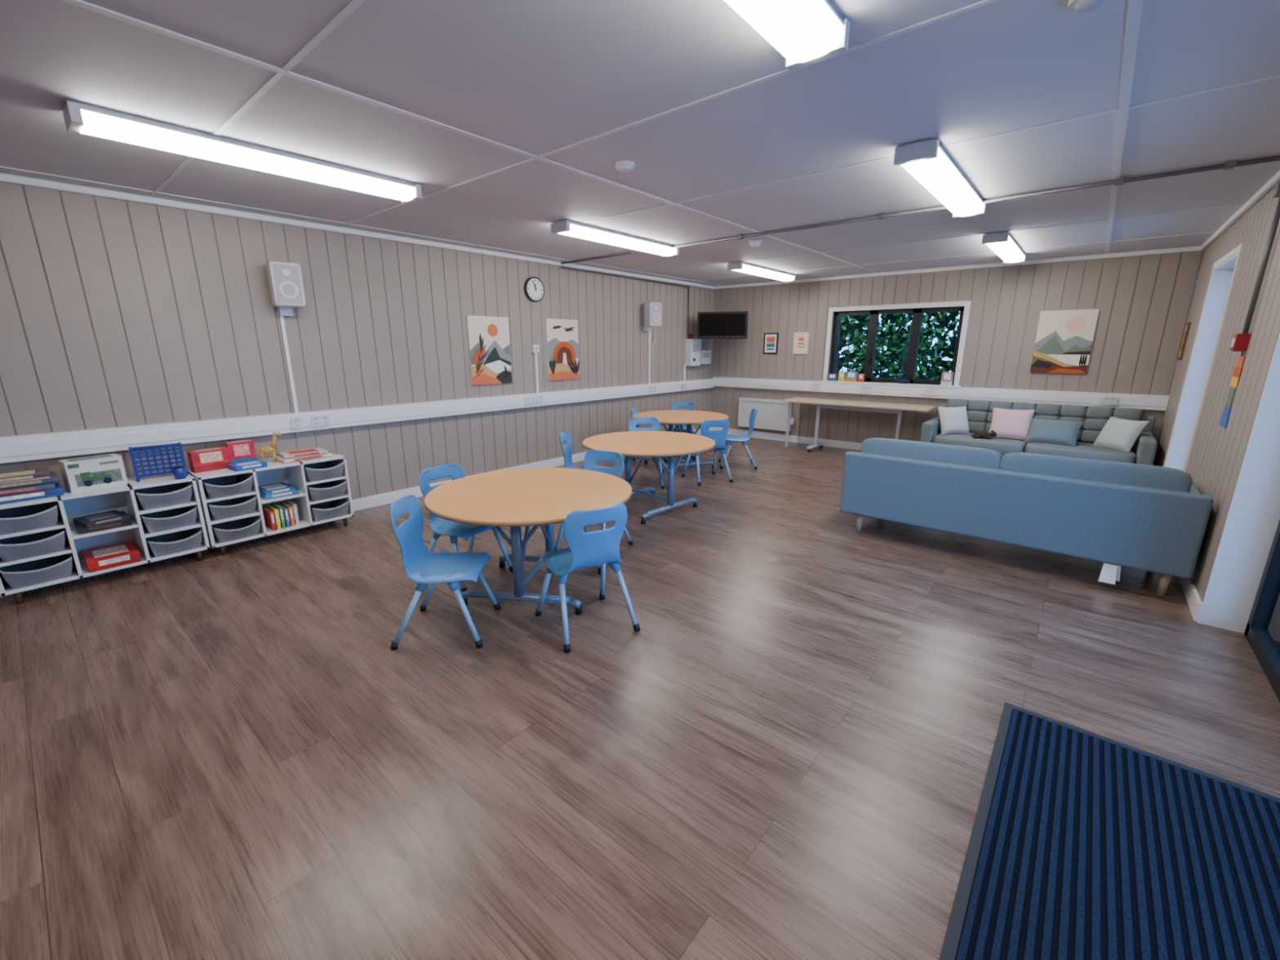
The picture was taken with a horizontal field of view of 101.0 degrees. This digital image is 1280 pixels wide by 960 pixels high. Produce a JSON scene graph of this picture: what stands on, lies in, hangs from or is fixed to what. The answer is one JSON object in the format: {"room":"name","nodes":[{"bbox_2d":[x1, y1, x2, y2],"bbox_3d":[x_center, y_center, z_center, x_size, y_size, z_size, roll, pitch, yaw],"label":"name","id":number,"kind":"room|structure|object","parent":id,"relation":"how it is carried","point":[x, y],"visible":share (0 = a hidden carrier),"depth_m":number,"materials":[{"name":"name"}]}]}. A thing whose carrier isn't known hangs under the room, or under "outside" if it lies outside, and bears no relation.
{"room":"children's playroom","nodes":[
{"label":"children's playroom","id":0,"kind":"room"},
{"bbox_2d":[0,181,714,499],"bbox_3d":[-2.365,-1.030,5.105,0.250,2.450,10.930,12,18,39],"label":"wall","id":1,"kind":"structure","parent":0,"point":[114,313],"depth_m":4.32,"materials":[{"name":"brown paint"}]},
{"bbox_2d":[266,261,305,316],"bbox_3d":[-2.764,-1.486,4.121,0.206,0.385,0.232,-12,19,-40],"label":"wall speaker","id":2,"kind":"object","parent":1,"relation":"attached to","point":[285,279],"visible":1,"depth_m":4.04,"materials":[{"name":"white plastic"}]},
{"bbox_2d":[279,315,298,413],"bbox_3d":[-2.862,-0.938,4.300,0.020,0.775,0.025,12,18,39],"label":"trim mini trunking","id":3,"kind":"structure","parent":1,"relation":"attached to","point":[281,317],"depth_m":4.29,"materials":[{"name":"plastic"}]},
{"bbox_2d":[289,417,303,429],"bbox_3d":[-2.833,-0.469,4.353,0.015,0.090,0.086,12,18,39],"label":"wall socket","id":4,"kind":"object","parent":1,"relation":"attached to","point":[295,423],"visible":1,"depth_m":4.35,"materials":[{"name":"white plastic"}]},
{"bbox_2d":[310,414,330,426],"bbox_3d":[-2.717,-0.503,4.486,0.015,0.090,0.146,12,18,39],"label":"wall socket","id":5,"kind":"object","parent":1,"relation":"attached to","point":[317,420],"visible":1,"depth_m":4.48,"materials":[{"name":"white plastic"}]},
{"bbox_2d":[0,378,714,463],"bbox_3d":[-2.243,-0.659,5.094,0.066,0.155,10.930,12,18,39],"label":"dado trunking","id":6,"kind":"object","parent":1,"relation":"attached to","point":[16,448],"depth_m":4.19,"materials":[{"name":"plastic"}]},
{"bbox_2d":[0,173,715,288],"bbox_3d":[-2.255,-2.174,4.722,0.035,0.045,10.930,12,18,39],"label":"trim coving","id":7,"kind":"structure","parent":1,"relation":"attached to","point":[7,178],"depth_m":4.05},
{"bbox_2d":[466,315,511,385],"bbox_3d":[-1.619,-1.398,5.706,0.028,0.710,0.510,12,18,39],"label":"print","id":8,"kind":"object","parent":1,"relation":"attached to","point":[488,337],"visible":1,"depth_m":5.69,"materials":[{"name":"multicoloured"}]},
{"bbox_2d":[524,396,535,404],"bbox_3d":[-1.277,-0.922,6.150,0.015,0.090,0.146,12,18,39],"label":"wall socket","id":9,"kind":"object","parent":1,"relation":"attached to","point":[530,400],"visible":1,"depth_m":6.14,"materials":[{"name":"white plastic"}]},
{"bbox_2d":[351,427,710,511],"bbox_3d":[-2.262,0.125,5.308,0.018,0.110,10.930,12,18,39],"label":"baseboard","id":10,"kind":"structure","parent":1,"relation":"attached to","point":[364,503],"depth_m":5.28,"materials":[{"name":"white paint"}]},
{"bbox_2d":[524,276,544,302],"bbox_3d":[-1.200,-2.171,6.011,0.046,0.270,0.270,12,18,39],"label":"wall clock","id":11,"kind":"object","parent":1,"relation":"attached to","point":[534,288],"visible":1,"depth_m":5.99,"materials":[{"name":"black plastic"}]},
{"bbox_2d":[533,352,538,392],"bbox_3d":[-1.223,-1.270,6.231,0.020,0.475,0.025,12,18,39],"label":"trim mini trunking","id":12,"kind":"structure","parent":1,"relation":"attached to","point":[535,353],"depth_m":6.22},
{"bbox_2d":[545,318,579,380],"bbox_3d":[-0.944,-1.600,6.485,0.027,0.720,0.510,12,18,39],"label":"print","id":13,"kind":"object","parent":1,"relation":"attached to","point":[562,335],"visible":1,"depth_m":6.46,"materials":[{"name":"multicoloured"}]},
{"bbox_2d":[0,0,1279,285],"bbox_3d":[-0.097,-1.744,2.939,5.630,0.005,10.895,12,18,39],"label":"trim","id":14,"kind":"structure","parent":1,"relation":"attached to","point":[1135,7],"depth_m":2.30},
{"bbox_2d":[648,331,650,383],"bbox_3d":[0.140,-1.828,7.765,0.020,0.805,0.025,12,18,39],"label":"trim mini trunking","id":15,"kind":"structure","parent":1,"relation":"attached to","point":[649,332],"depth_m":7.76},
{"bbox_2d":[643,302,662,331],"bbox_3d":[0.170,-2.321,7.515,0.207,0.385,0.235,-9,17,-31],"label":"wall speaker","id":16,"kind":"object","parent":1,"relation":"attached to","point":[652,310],"visible":1,"depth_m":7.42,"materials":[{"name":"white plastic"}]},
{"bbox_2d":[685,338,701,365],"bbox_3d":[0.865,-2.063,8.525,0.110,0.420,0.290,12,18,39],"label":"electrical box","id":17,"kind":"object","parent":1,"relation":"attached to","point":[693,346],"visible":1,"depth_m":8.46,"materials":[{"name":"plastic"}]},
{"bbox_2d":[700,350,711,364],"bbox_3d":[1.077,-2.052,8.809,0.084,0.220,0.280,12,18,39],"label":"wall control box","id":18,"kind":"object","parent":1,"relation":"attached to","point":[705,355],"visible":0.87,"depth_m":8.77,"materials":[{"name":"white plastic"}]},
{"bbox_2d":[697,311,748,338],"bbox_3d":[1.364,-2.463,8.443,0.760,0.405,0.802,4,15,15],"label":"tv","id":19,"kind":"object","parent":1,"relation":"attached to","point":[710,325],"visible":1,"depth_m":8.08,"materials":[{"name":"black plastic"}]},
{"bbox_2d":[0,434,1279,959],"bbox_3d":[-0.066,0.678,3.547,6.150,0.100,11.330,12,18,39],"label":"floor","id":20,"kind":"structure","parent":0,"point":[231,756],"depth_m":2.15,"materials":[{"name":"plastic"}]},
{"bbox_2d":[0,473,210,604],"bbox_3d":[-3.506,0.340,3.453,0.431,0.602,0.968,12,18,39],"label":"storage cabinet","id":21,"kind":"object","parent":20,"relation":"on","point":[41,544],"visible":0.93,"depth_m":3.44,"materials":[{"name":"white laminate"}]},
{"bbox_2d":[0,482,64,504],"bbox_3d":[-3.728,0.086,3.140,0.285,0.046,0.384,11,18,37],"label":"board game box","id":22,"kind":"object","parent":21,"relation":"on","point":[58,491],"visible":0.71,"depth_m":3.11,"materials":[{"name":"cardboard"}]},
{"bbox_2d":[0,483,55,496],"bbox_3d":[-3.735,0.051,3.123,0.265,0.031,0.364,13,19,41],"label":"board game box","id":23,"kind":"object","parent":22,"relation":"on","point":[46,486],"visible":0.62,"depth_m":3.09,"materials":[{"name":"cardboard"}]},
{"bbox_2d":[0,471,60,490],"bbox_3d":[-3.729,0.013,3.136,0.255,0.036,0.354,10,17,35],"label":"board game box","id":24,"kind":"object","parent":23,"relation":"on","point":[54,478],"visible":0.71,"depth_m":3.11,"materials":[{"name":"cardboard"}]},
{"bbox_2d":[0,467,49,484],"bbox_3d":[-3.728,-0.016,3.115,0.225,0.031,0.324,12,19,40],"label":"board game box","id":25,"kind":"object","parent":24,"relation":"on","point":[37,473],"visible":1,"depth_m":3.12,"materials":[{"name":"cardboard"}]},
{"bbox_2d":[57,453,128,493],"bbox_3d":[-3.494,-0.048,3.376,0.143,0.191,0.260,9,17,32],"label":"toy box","id":26,"kind":"object","parent":21,"relation":"on","point":[103,471],"visible":1,"depth_m":3.33,"materials":[{"name":"white"}]},
{"bbox_2d":[72,511,132,534],"bbox_3d":[-3.501,0.275,3.435,0.305,0.036,0.244,12,18,39],"label":"board game box","id":27,"kind":"object","parent":21,"relation":"in","point":[81,529],"visible":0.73,"depth_m":3.34,"materials":[{"name":"cardboard"}]},
{"bbox_2d":[72,510,129,527],"bbox_3d":[-3.485,0.248,3.415,0.225,0.026,0.204,8,16,28],"label":"board game box","id":28,"kind":"object","parent":27,"relation":"on","point":[100,518],"visible":1,"depth_m":3.38,"materials":[{"name":"cardboard"}]},
{"bbox_2d":[81,541,141,573],"bbox_3d":[-3.493,0.503,3.486,0.305,0.071,0.244,12,18,39],"label":"board game box","id":29,"kind":"object","parent":21,"relation":"in","point":[100,558],"visible":1,"depth_m":3.43,"materials":[{"name":"cardboard"}]},
{"bbox_2d":[128,442,188,482],"bbox_3d":[-3.298,-0.128,3.616,0.266,0.230,0.120,-13,19,-43],"label":"game","id":30,"kind":"object","parent":21,"relation":"on","point":[153,451],"visible":0.91,"depth_m":3.60,"materials":[{"name":"blue plastic"}]},
{"bbox_2d":[171,466,186,479],"bbox_3d":[-3.150,-0.047,3.609,0.072,0.076,0.072,12,18,39],"label":"tub","id":31,"kind":"object","parent":21,"relation":"on","point":[180,473],"visible":1,"depth_m":3.59,"materials":[{"name":"blue plastic"}]},
{"bbox_2d":[186,450,354,555],"bbox_3d":[-2.874,0.157,4.180,0.436,0.602,0.968,12,18,39],"label":"storage cabinet","id":32,"kind":"object","parent":20,"relation":"on","point":[231,502],"visible":0.88,"depth_m":4.11,"materials":[{"name":"white laminate"}]},
{"bbox_2d":[186,446,231,473],"bbox_3d":[-3.148,-0.149,3.858,0.085,0.151,0.224,9,17,33],"label":"toy box","id":33,"kind":"object","parent":32,"relation":"on","point":[217,458],"visible":0.98,"depth_m":3.82,"materials":[{"name":"cardboard"}]},
{"bbox_2d":[227,460,267,471],"bbox_3d":[-2.919,-0.107,3.926,0.145,0.036,0.204,9,17,33],"label":"box","id":34,"kind":"object","parent":32,"relation":"on","point":[253,464],"visible":1,"depth_m":3.89,"materials":[{"name":"cardboard"}]},
{"bbox_2d":[225,440,256,464],"bbox_3d":[-3.035,-0.204,4.015,0.065,0.181,0.164,13,19,41],"label":"board game box","id":35,"kind":"object","parent":34,"relation":"on","point":[240,451],"visible":0.84,"depth_m":3.99,"materials":[{"name":"cardboard"}]},
{"bbox_2d":[257,431,281,462],"bbox_3d":[-2.876,-0.257,4.094,0.179,0.245,0.054,-9,17,-32],"label":"giraffe","id":36,"kind":"object","parent":32,"relation":"on","point":[265,450],"visible":0.98,"depth_m":4.09},
{"bbox_2d":[262,506,276,530],"bbox_3d":[-2.898,0.302,4.119,0.205,0.151,0.026,12,18,39],"label":"picture book","id":37,"kind":"object","parent":32,"relation":"in","point":[268,515],"visible":0.92,"depth_m":4.07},
{"bbox_2d":[266,504,280,529],"bbox_3d":[-2.880,0.290,4.145,0.205,0.161,0.026,12,18,39],"label":"picture book","id":38,"kind":"object","parent":32,"relation":"in","point":[275,510],"visible":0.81,"depth_m":4.08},
{"bbox_2d":[270,502,285,528],"bbox_3d":[-2.862,0.279,4.170,0.205,0.171,0.026,12,18,39],"label":"picture book","id":39,"kind":"object","parent":32,"relation":"in","point":[279,508],"visible":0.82,"depth_m":4.11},
{"bbox_2d":[259,488,298,499],"bbox_3d":[-2.871,0.094,4.164,0.285,0.031,0.224,12,18,39],"label":"box","id":40,"kind":"object","parent":32,"relation":"in","point":[296,491],"visible":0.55,"depth_m":4.07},
{"bbox_2d":[257,481,295,495],"bbox_3d":[-2.877,0.067,4.149,0.265,0.029,0.204,10,18,36],"label":"box","id":41,"kind":"object","parent":40,"relation":"on","point":[277,487],"visible":0.91,"depth_m":4.11,"materials":[{"name":"cardboard"}]},
{"bbox_2d":[277,503,290,527],"bbox_3d":[-2.843,0.282,4.200,0.205,0.151,0.026,12,18,39],"label":"picture book","id":42,"kind":"object","parent":32,"relation":"in","point":[285,509],"visible":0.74,"depth_m":4.14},
{"bbox_2d":[280,501,294,526],"bbox_3d":[-2.825,0.270,4.226,0.205,0.161,0.026,12,18,39],"label":"picture book","id":43,"kind":"object","parent":32,"relation":"in","point":[289,507],"visible":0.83,"depth_m":4.17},
{"bbox_2d":[284,499,299,524],"bbox_3d":[-2.807,0.258,4.251,0.205,0.171,0.026,12,18,39],"label":"picture book","id":44,"kind":"object","parent":32,"relation":"in","point":[294,505],"visible":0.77,"depth_m":4.19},
{"bbox_2d":[272,453,331,463],"bbox_3d":[-2.729,-0.189,4.266,0.225,0.029,0.344,10,18,36],"label":"board game box","id":45,"kind":"object","parent":32,"relation":"on","point":[279,459],"visible":0.63,"depth_m":4.17,"materials":[{"name":"cardboard"}]},
{"bbox_2d":[277,447,328,458],"bbox_3d":[-2.731,-0.219,4.273,0.205,0.026,0.304,13,19,42],"label":"board game box","id":46,"kind":"object","parent":45,"relation":"on","point":[318,451],"visible":1,"depth_m":4.22,"materials":[{"name":"cardboard"}]},
{"bbox_2d":[389,494,500,650],"bbox_3d":[-1.033,0.454,2.775,0.462,0.720,0.435,0,14,-2],"label":"chair","id":47,"kind":"object","parent":20,"relation":"on","point":[423,566],"visible":1,"depth_m":2.71,"materials":[{"name":"blue plastic"}]},
{"bbox_2d":[419,463,512,591],"bbox_3d":[-1.154,0.287,3.438,0.462,0.720,0.435,9,17,31],"label":"chair","id":48,"kind":"object","parent":20,"relation":"on","point":[439,526],"visible":0.49,"depth_m":3.37,"materials":[{"name":"blue plastic"}]},
{"bbox_2d":[424,467,631,615],"bbox_3d":[-0.651,0.370,3.256,1.206,0.640,1.206,2,14,9],"label":"round table","id":49,"kind":"object","parent":20,"relation":"on","point":[544,497],"visible":0.84,"depth_m":3.02,"materials":[{"name":"brown wood"}]},
{"bbox_2d":[559,431,584,469],"bbox_3d":[-0.511,-0.071,4.857,0.462,0.720,0.435,1,14,5],"label":"chair","id":50,"kind":"object","parent":20,"relation":"on","point":[566,450],"visible":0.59,"depth_m":4.89,"materials":[{"name":"blue plastic"}]},
{"bbox_2d":[535,502,639,652],"bbox_3d":[-0.296,0.441,2.825,0.435,0.720,0.462,-8,16,-29],"label":"chair","id":51,"kind":"object","parent":20,"relation":"on","point":[592,548],"visible":1,"depth_m":2.66,"materials":[{"name":"blue plastic"}]},
{"bbox_2d":[554,449,633,550],"bbox_3d":[-0.348,0.173,3.888,0.435,0.720,0.462,7,16,27],"label":"chair","id":52,"kind":"object","parent":20,"relation":"on","point":[591,456],"visible":0.27,"depth_m":3.98,"materials":[{"name":"blue plastic"}]},
{"bbox_2d":[628,417,664,488],"bbox_3d":[0.045,-0.301,5.768,0.435,0.720,0.462,0,14,0],"label":"chair","id":53,"kind":"object","parent":20,"relation":"on","point":[633,421],"visible":0.27,"depth_m":5.87,"materials":[{"name":"blue plastic"}]},
{"bbox_2d":[630,407,666,466],"bbox_3d":[0.098,-0.553,6.768,0.462,0.720,0.435,2,14,10],"label":"chair","id":54,"kind":"object","parent":20,"relation":"on","point":[633,411],"visible":0.27,"depth_m":6.82,"materials":[{"name":"blue plastic"}]},
{"bbox_2d":[582,431,715,524],"bbox_3d":[0.080,-0.045,4.901,1.206,0.640,1.206,14,20,43],"label":"round table","id":55,"kind":"object","parent":20,"relation":"on","point":[642,445],"visible":0.81,"depth_m":4.74,"materials":[{"name":"brown wood"}]},
{"bbox_2d":[631,409,728,472],"bbox_3d":[0.501,-0.495,6.684,1.206,0.640,1.206,-5,15,-19],"label":"round table","id":56,"kind":"object","parent":20,"relation":"on","point":[671,417],"visible":0.57,"depth_m":6.54,"materials":[{"name":"brown wood"}]},
{"bbox_2d":[666,401,695,457],"bbox_3d":[0.568,-0.712,7.395,0.435,0.720,0.462,4,15,15],"label":"chair","id":57,"kind":"object","parent":20,"relation":"on","point":[675,405],"visible":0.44,"depth_m":7.49,"materials":[{"name":"blue plastic"}]},
{"bbox_2d":[681,418,733,485],"bbox_3d":[0.767,-0.352,5.971,0.435,0.720,0.462,-5,15,-19],"label":"chair","id":58,"kind":"object","parent":20,"relation":"on","point":[718,437],"visible":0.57,"depth_m":5.79,"materials":[{"name":"blue plastic"}]},
{"bbox_2d":[718,408,757,469],"bbox_3d":[1.245,-0.530,6.675,0.462,0.720,0.435,1,14,5],"label":"chair","id":59,"kind":"object","parent":20,"relation":"on","point":[731,438],"visible":0.81,"depth_m":6.55,"materials":[{"name":"blue plastic"}]},
{"bbox_2d":[781,397,937,452],"bbox_3d":[2.994,-0.721,7.405,1.930,0.725,0.580,12,18,39],"label":"desk","id":60,"kind":"object","parent":20,"relation":"on","point":[887,407],"visible":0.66,"depth_m":7.30,"materials":[{"name":"brown wood"}]},
{"bbox_2d":[840,437,1213,596],"bbox_3d":[2.682,0.121,3.957,2.081,0.780,0.907,12,18,39],"label":"sofa","id":61,"kind":"object","parent":20,"relation":"on","point":[1153,518],"visible":1,"depth_m":3.46,"materials":[{"name":"fabric"}]},
{"bbox_2d":[920,398,1157,465],"bbox_3d":[4.437,-0.436,6.033,2.060,0.844,0.850,12,18,39],"label":"tufted sofa","id":62,"kind":"object","parent":20,"relation":"on","point":[980,412],"visible":0.48,"depth_m":5.86,"materials":[{"name":"grey fabric"}]},
{"bbox_2d":[937,406,969,434],"bbox_3d":[3.850,-0.731,6.473,0.360,0.331,0.209,-1,14,-3],"label":"throw cushion","id":63,"kind":"object","parent":62,"relation":"on","point":[952,420],"visible":0.98,"depth_m":6.42,"materials":[{"name":"fabric"}]},
{"bbox_2d":[971,430,996,439],"bbox_3d":[3.990,-0.530,6.110,0.240,0.099,0.141,6,15,22],"label":"plush toy","id":64,"kind":"object","parent":62,"relation":"on","point":[981,434],"visible":1,"depth_m":6.08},
{"bbox_2d":[989,407,1035,440],"bbox_3d":[4.295,-0.649,6.109,0.408,0.341,0.233,12,18,39],"label":"throw cushion","id":65,"kind":"object","parent":62,"relation":"on","point":[1006,423],"visible":0.92,"depth_m":6.05,"materials":[{"name":"fabric"}]},
{"bbox_2d":[1024,417,1083,446],"bbox_3d":[4.562,-0.527,5.828,0.228,0.268,0.460,-13,19,-43],"label":"throw cushion","id":66,"kind":"object","parent":62,"relation":"on","point":[1064,433],"visible":0.98,"depth_m":5.77,"materials":[{"name":"fabric"}]},
{"bbox_2d":[1093,416,1149,452],"bbox_3d":[5.009,-0.477,5.507,0.218,0.324,0.381,-2,14,-9],"label":"throw cushion","id":67,"kind":"object","parent":62,"relation":"on","point":[1122,434],"visible":0.97,"depth_m":5.44,"materials":[{"name":"fabric"}]},
{"bbox_2d":[938,702,1279,959],"bbox_3d":[1.376,1.166,1.392,0.860,0.008,1.600,12,18,39],"label":"entrance mat","id":68,"kind":"object","parent":20,"relation":"on","point":[1083,844],"visible":1,"depth_m":1.55,"materials":[{"name":"carpet"}]},
{"bbox_2d":[0,0,1279,286],"bbox_3d":[-0.066,-1.795,2.923,6.150,0.100,11.330,12,18,39],"label":"ceiling","id":69,"kind":"structure","parent":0,"point":[537,77],"depth_m":2.30,"materials":[{"name":"grey"}]},
{"bbox_2d":[62,100,422,203],"bbox_3d":[-1.901,-1.653,2.750,0.190,0.090,1.500,12,18,39],"label":"fluorescent ceiling light","id":70,"kind":"object","parent":69,"relation":"attached to","point":[78,117],"visible":1,"depth_m":2.54,"materials":[{"name":"grey"}]},
{"bbox_2d":[550,219,679,257],"bbox_3d":[-0.166,-2.159,4.755,0.190,0.090,1.500,12,18,39],"label":"fluorescent ceiling light","id":71,"kind":"object","parent":69,"relation":"attached to","point":[568,228],"visible":0.95,"depth_m":4.57,"materials":[{"name":"grey"}]},
{"bbox_2d":[614,160,635,172],"bbox_3d":[-0.084,-1.718,2.897,0.110,0.035,0.110,12,18,39],"label":"smoke detector","id":72,"kind":"object","parent":69,"relation":"attached to","point":[623,166],"visible":1,"depth_m":2.87,"materials":[{"name":"white plastic"}]},
{"bbox_2d":[748,238,762,247],"bbox_3d":[1.086,-2.226,4.961,0.120,0.060,0.120,12,18,39],"label":"smoke detector","id":73,"kind":"object","parent":69,"relation":"attached to","point":[756,242],"visible":1,"depth_m":4.92,"materials":[{"name":"white plastic"}]},
{"bbox_2d":[727,262,795,281],"bbox_3d":[1.596,-2.672,6.790,0.190,0.090,1.500,12,18,39],"label":"fluorescent ceiling light","id":74,"kind":"object","parent":69,"relation":"attached to","point":[742,267],"visible":1,"depth_m":6.59,"materials":[{"name":"grey"}]},
{"bbox_2d":[724,0,849,71],"bbox_3d":[0.090,-1.244,1.129,0.190,0.090,1.500,12,18,39],"label":"fluorescent ceiling light","id":75,"kind":"object","parent":69,"relation":"attached to","point":[805,32],"visible":1,"depth_m":1.53,"materials":[{"name":"grey"}]},
{"bbox_2d":[560,155,1279,337],"bbox_3d":[2.070,-1.978,5.552,5.651,0.830,2.691,12,18,39],"label":"cable conduit","id":76,"kind":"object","parent":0,"point":[1232,164],"depth_m":3.54,"materials":[{"name":"plastic"}]},
{"bbox_2d":[893,137,986,217],"bbox_3d":[1.826,-1.750,3.135,0.190,0.090,1.500,12,18,39],"label":"fluorescent ceiling light","id":77,"kind":"object","parent":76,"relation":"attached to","point":[925,160],"visible":0.96,"depth_m":2.85,"materials":[{"name":"grey"}]},
{"bbox_2d":[982,231,1026,263],"bbox_3d":[3.587,-2.264,5.170,0.190,0.090,1.500,12,18,39],"label":"fluorescent ceiling light","id":78,"kind":"object","parent":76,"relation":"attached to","point":[1002,243],"visible":1,"depth_m":4.89,"materials":[{"name":"grey"}]},
{"bbox_2d":[1066,0,1109,13],"bbox_3d":[1.284,-1.365,1.506,0.100,0.040,0.100,12,18,39],"label":"sensor","id":79,"kind":"object","parent":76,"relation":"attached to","point":[1073,6],"visible":1,"depth_m":1.50,"materials":[{"name":"white plastic"}]},
{"bbox_2d":[710,249,1204,443],"bbox_3d":[3.508,-1.610,7.403,5.700,2.450,0.250,12,18,39],"label":"wall","id":80,"kind":"structure","parent":0,"point":[1144,302],"depth_m":6.48,"materials":[{"name":"brown paint"}]},
{"bbox_2d":[737,397,795,431],"bbox_3d":[2.052,-1.072,8.558,0.980,0.482,0.103,12,18,39],"label":"panel radiator","id":81,"kind":"object","parent":80,"relation":"attached to","point":[771,414],"visible":0.91,"depth_m":8.51,"materials":[{"name":"white metal"}]},
{"bbox_2d":[763,333,778,353],"bbox_3d":[2.065,-2.159,8.331,0.236,0.316,0.020,12,18,39],"label":"framed poster","id":82,"kind":"object","parent":80,"relation":"attached to","point":[771,340],"visible":1,"depth_m":8.33,"materials":[{"name":"white paper"}]},
{"bbox_2d":[710,426,862,450],"bbox_3d":[3.421,-0.450,7.590,5.700,0.110,0.018,12,18,39],"label":"baseboard","id":83,"kind":"structure","parent":80,"relation":"attached to","point":[797,439],"depth_m":8.35,"materials":[{"name":"white paint"}]},
{"bbox_2d":[792,332,809,354],"bbox_3d":[2.448,-2.080,8.020,0.236,0.316,0.020,12,18,39],"label":"framed poster","id":84,"kind":"object","parent":80,"relation":"attached to","point":[801,340],"visible":1,"depth_m":8.02,"materials":[{"name":"beige paper"}]},
{"bbox_2d":[861,386,872,392],"bbox_3d":[3.212,-1.287,7.473,0.146,0.090,0.015,12,18,39],"label":"wall socket","id":85,"kind":"object","parent":80,"relation":"attached to","point":[864,388],"visible":1,"depth_m":7.47,"materials":[{"name":"white plastic"}]},
{"bbox_2d":[820,300,971,388],"bbox_3d":[3.451,-1.853,7.256,1.820,1.073,0.190,12,18,39],"label":"trim","id":86,"kind":"structure","parent":80,"relation":"attached to","point":[966,304],"depth_m":7.03,"materials":[{"name":"wood"}]},
{"bbox_2d":[844,371,858,382],"bbox_3d":[3.055,-1.494,7.614,0.164,0.141,0.045,9,17,33],"label":"toy box","id":87,"kind":"object","parent":86,"relation":"on","point":[852,376],"visible":1,"depth_m":7.59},
{"bbox_2d":[940,372,954,385],"bbox_3d":[3.990,-1.316,6.850,0.134,0.171,0.035,9,17,33],"label":"picture book","id":88,"kind":"object","parent":86,"relation":"on","point":[947,378],"visible":1,"depth_m":6.84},
{"bbox_2d":[829,306,964,385],"bbox_3d":[3.483,-1.846,7.297,1.660,0.980,0.090,12,18,39],"label":"window","id":89,"kind":"structure","parent":80,"relation":"in","point":[917,319],"depth_m":7.21,"materials":[{"name":"black"}]},
{"bbox_2d":[922,388,935,395],"bbox_3d":[3.824,-1.161,6.975,0.146,0.090,0.015,12,18,39],"label":"wall socket","id":90,"kind":"object","parent":80,"relation":"attached to","point":[928,392],"visible":1,"depth_m":6.97,"materials":[{"name":"white plastic"}]},
{"bbox_2d":[712,377,1168,410],"bbox_3d":[3.429,-1.258,7.347,5.640,0.155,0.066,12,18,39],"label":"dado trunking","id":91,"kind":"object","parent":80,"relation":"attached to","point":[1144,402],"depth_m":6.66,"materials":[{"name":"plastic"}]},
{"bbox_2d":[715,245,1200,288],"bbox_3d":[3.416,-2.749,7.003,5.700,0.045,0.035,12,18,39],"label":"trim coving","id":92,"kind":"structure","parent":80,"relation":"attached to","point":[1197,247],"depth_m":6.36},
{"bbox_2d":[1030,309,1099,373],"bbox_3d":[4.859,-1.584,6.054,0.520,0.700,0.026,12,18,39],"label":"print","id":93,"kind":"object","parent":80,"relation":"attached to","point":[1064,341],"visible":1,"depth_m":6.04,"materials":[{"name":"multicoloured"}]},
{"bbox_2d":[1099,396,1118,405],"bbox_3d":[5.203,-0.878,5.853,0.146,0.090,0.015,12,18,39],"label":"wall socket","id":94,"kind":"object","parent":80,"relation":"attached to","point":[1104,400],"visible":1,"depth_m":5.85,"materials":[{"name":"white plastic"}]},
{"bbox_2d":[1152,186,1279,601],"bbox_3d":[2.191,-0.095,1.399,0.257,2.450,10.930,12,18,39],"label":"wall","id":95,"kind":"structure","parent":0,"point":[1217,453],"depth_m":3.24,"materials":[{"name":"brown paint"}]},
{"bbox_2d":[1176,322,1191,359],"bbox_3d":[5.442,-1.389,5.280,0.020,0.356,0.276,12,18,39],"label":"framed poster","id":96,"kind":"object","parent":95,"relation":"attached to","point":[1187,326],"visible":1,"depth_m":5.22,"materials":[{"name":"brown paper"}]},
{"bbox_2d":[1178,577,1202,622],"bbox_3d":[2.091,1.019,1.766,0.018,0.110,10.930,12,18,39],"label":"baseboard","id":97,"kind":"structure","parent":95,"relation":"attached to","point":[1193,600],"depth_m":3.06,"materials":[{"name":"white paint"}]},
{"bbox_2d":[1163,243,1244,471],"bbox_3d":[4.620,-0.734,4.258,0.240,2.050,1.180,12,18,39],"label":"window","id":98,"kind":"structure","parent":95,"relation":"in","point":[1224,273],"depth_m":4.59,"materials":[{"name":"glass"}]},
{"bbox_2d":[1197,333,1279,633],"bbox_3d":[2.268,0.037,1.548,0.224,2.120,2.801,12,18,39],"label":"door frame","id":99,"kind":"structure","parent":95,"relation":"in","point":[1253,517],"depth_m":2.71,"materials":[{"name":"white paint"}]},
{"bbox_2d":[1244,520,1279,702],"bbox_3d":[2.322,0.049,1.503,0.120,2.120,2.800,12,18,39],"label":"door","id":100,"kind":"structure","parent":99,"relation":"attached to","point":[1262,631],"depth_m":2.64,"materials":[{"name":"black"}]},
{"bbox_2d":[1200,169,1279,250],"bbox_3d":[2.084,-1.283,1.191,0.035,0.045,10.930,12,18,39],"label":"trim coving","id":101,"kind":"structure","parent":95,"relation":"attached to","point":[1272,182],"depth_m":3.68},
{"bbox_2d":[1229,333,1251,351],"bbox_3d":[3.519,-0.806,3.093,0.058,0.100,0.100,12,18,39],"label":"fire alarm call point","id":102,"kind":"object","parent":95,"relation":"attached to","point":[1240,342],"visible":0.97,"depth_m":3.06,"materials":[{"name":"red plastic"}]},
{"bbox_2d":[1241,178,1279,333],"bbox_3d":[3.463,-1.264,2.903,0.050,0.882,0.242,12,18,39],"label":"cable conduit","id":103,"kind":"object","parent":95,"relation":"attached to","point":[1277,190],"visible":1,"depth_m":2.96,"materials":[{"name":"grey"}]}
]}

